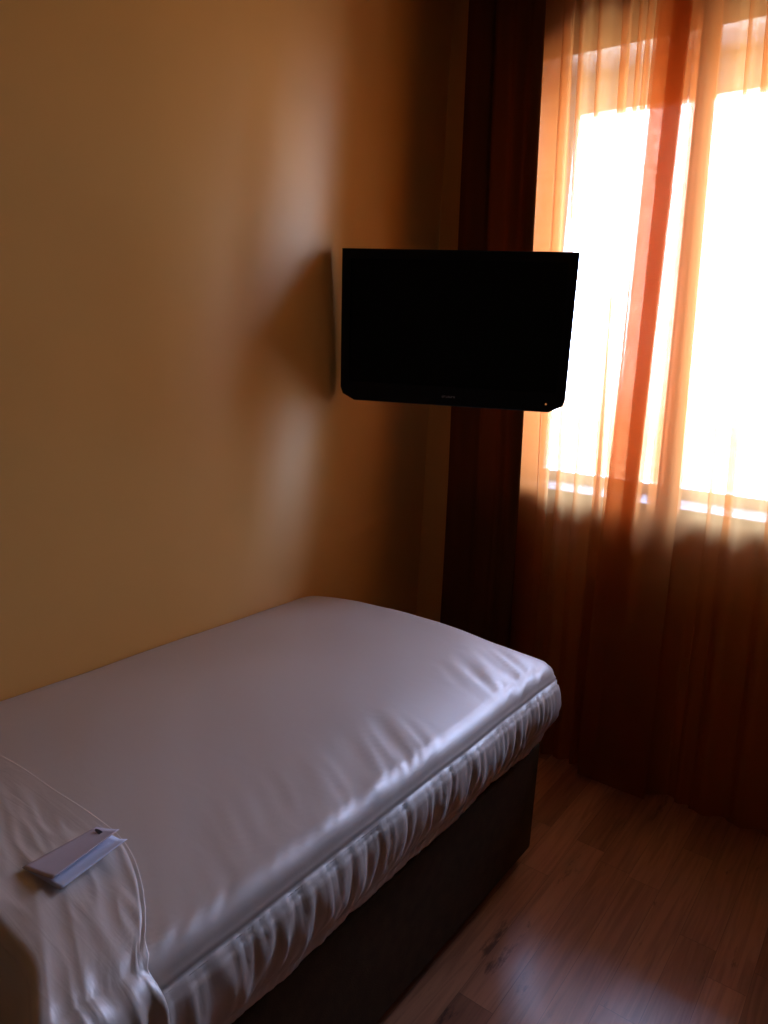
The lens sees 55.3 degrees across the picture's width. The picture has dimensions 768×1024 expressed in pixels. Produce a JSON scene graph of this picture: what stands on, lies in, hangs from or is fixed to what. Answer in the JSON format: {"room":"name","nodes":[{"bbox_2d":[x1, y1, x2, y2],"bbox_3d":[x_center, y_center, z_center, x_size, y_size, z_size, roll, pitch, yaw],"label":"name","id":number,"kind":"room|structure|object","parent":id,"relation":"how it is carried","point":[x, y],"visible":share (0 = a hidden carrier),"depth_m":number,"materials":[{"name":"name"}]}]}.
{"room":"hotel room","nodes":[
{"label":"hotel room","id":0,"kind":"room"},
{"bbox_2d":[0,0,453,700],"bbox_3d":[-1.010,-0.291,1.473,0.150,2.760,4.430,12,15,35],"label":"wall","id":1,"kind":"structure","parent":0,"point":[184,184],"depth_m":1.98,"materials":[{"name":"paint"}]},
{"bbox_2d":[341,248,579,411],"bbox_3d":[0.253,-0.606,2.462,0.735,0.481,0.347,6,13,13],"label":"television","id":2,"kind":"object","parent":1,"relation":"attached to","point":[458,328],"visible":1,"depth_m":2.31,"materials":[{"name":"black plastic"}]},
{"bbox_2d":[416,0,468,621],"bbox_3d":[1.482,-0.326,2.204,3.000,2.760,0.300,12,15,35],"label":"wall","id":3,"kind":"structure","parent":0,"point":[431,562],"depth_m":2.95,"materials":[{"name":"orange paint"}]},
{"bbox_2d":[376,751,767,1023],"bbox_3d":[0.184,1.374,0.876,3.300,0.120,4.430,12,15,35],"label":"floor","id":4,"kind":"structure","parent":0,"point":[619,907],"depth_m":1.94,"materials":[{"name":"laminate"}]},
{"bbox_2d":[232,743,539,1023],"bbox_3d":[-0.501,0.837,1.588,0.883,0.560,1.995,12,15,35],"label":"bed","id":5,"kind":"object","parent":4,"relation":"on","point":[370,959],"visible":0.21,"depth_m":1.62,"materials":[{"name":"wood"}]},
{"bbox_2d":[0,596,560,1023],"bbox_3d":[-0.446,0.575,1.538,0.966,0.261,1.998,12,15,35],"label":"bed cover","id":6,"kind":"object","parent":5,"relation":"on","point":[263,775],"visible":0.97,"depth_m":1.47,"materials":[{"name":"beige fabric"}]},
{"bbox_2d":[0,755,169,1023],"bbox_3d":[-0.683,0.640,1.206,0.963,0.307,0.306,12,15,35],"label":"sheet","id":7,"kind":"object","parent":6,"relation":"on","point":[77,953],"visible":0.94,"depth_m":0.99,"materials":[{"name":"beige fabric"}]},
{"bbox_2d":[22,827,126,889],"bbox_3d":[-0.460,0.516,1.107,0.085,0.012,0.134,12,15,35],"label":"leaflet","id":8,"kind":"object","parent":7,"relation":"on","point":[59,867],"visible":1,"depth_m":1.10,"materials":[{"name":"paper"}]},
{"bbox_3d":[0.324,-1.436,0.263,3.300,0.120,4.430,12,15,35],"label":"ceiling","id":9,"kind":"structure","parent":0,"visible":0},
{"bbox_3d":[1.248,-1.659,1.842,2.500,0.027,0.090,12,15,35],"label":"trim","id":10,"kind":"structure","parent":9,"relation":"attached to","visible":0},
{"bbox_2d":[440,0,545,648],"bbox_3d":[0.363,-0.472,2.661,0.132,2.718,0.400,-6,15,-34],"label":"drape","id":11,"kind":"object","parent":10,"relation":"hanging from","point":[505,38],"visible":0.61,"depth_m":2.56,"materials":[{"name":"brown fabric"}]},
{"bbox_2d":[510,0,723,798],"bbox_3d":[0.640,-0.426,2.510,0.881,2.718,0.073,14,17,42],"label":"sheer curtain","id":12,"kind":"object","parent":10,"relation":"hanging from","point":[628,94],"visible":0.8,"depth_m":2.38,"materials":[{"name":"orange fabric"}]},
{"bbox_2d":[645,0,767,835],"bbox_3d":[1.455,-0.260,1.937,1.517,2.718,0.097,12,15,35],"label":"sheer curtain","id":13,"kind":"object","parent":10,"relation":"hanging from","point":[709,745],"visible":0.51,"depth_m":2.26,"materials":[{"name":"orange fabric"}]}
]}

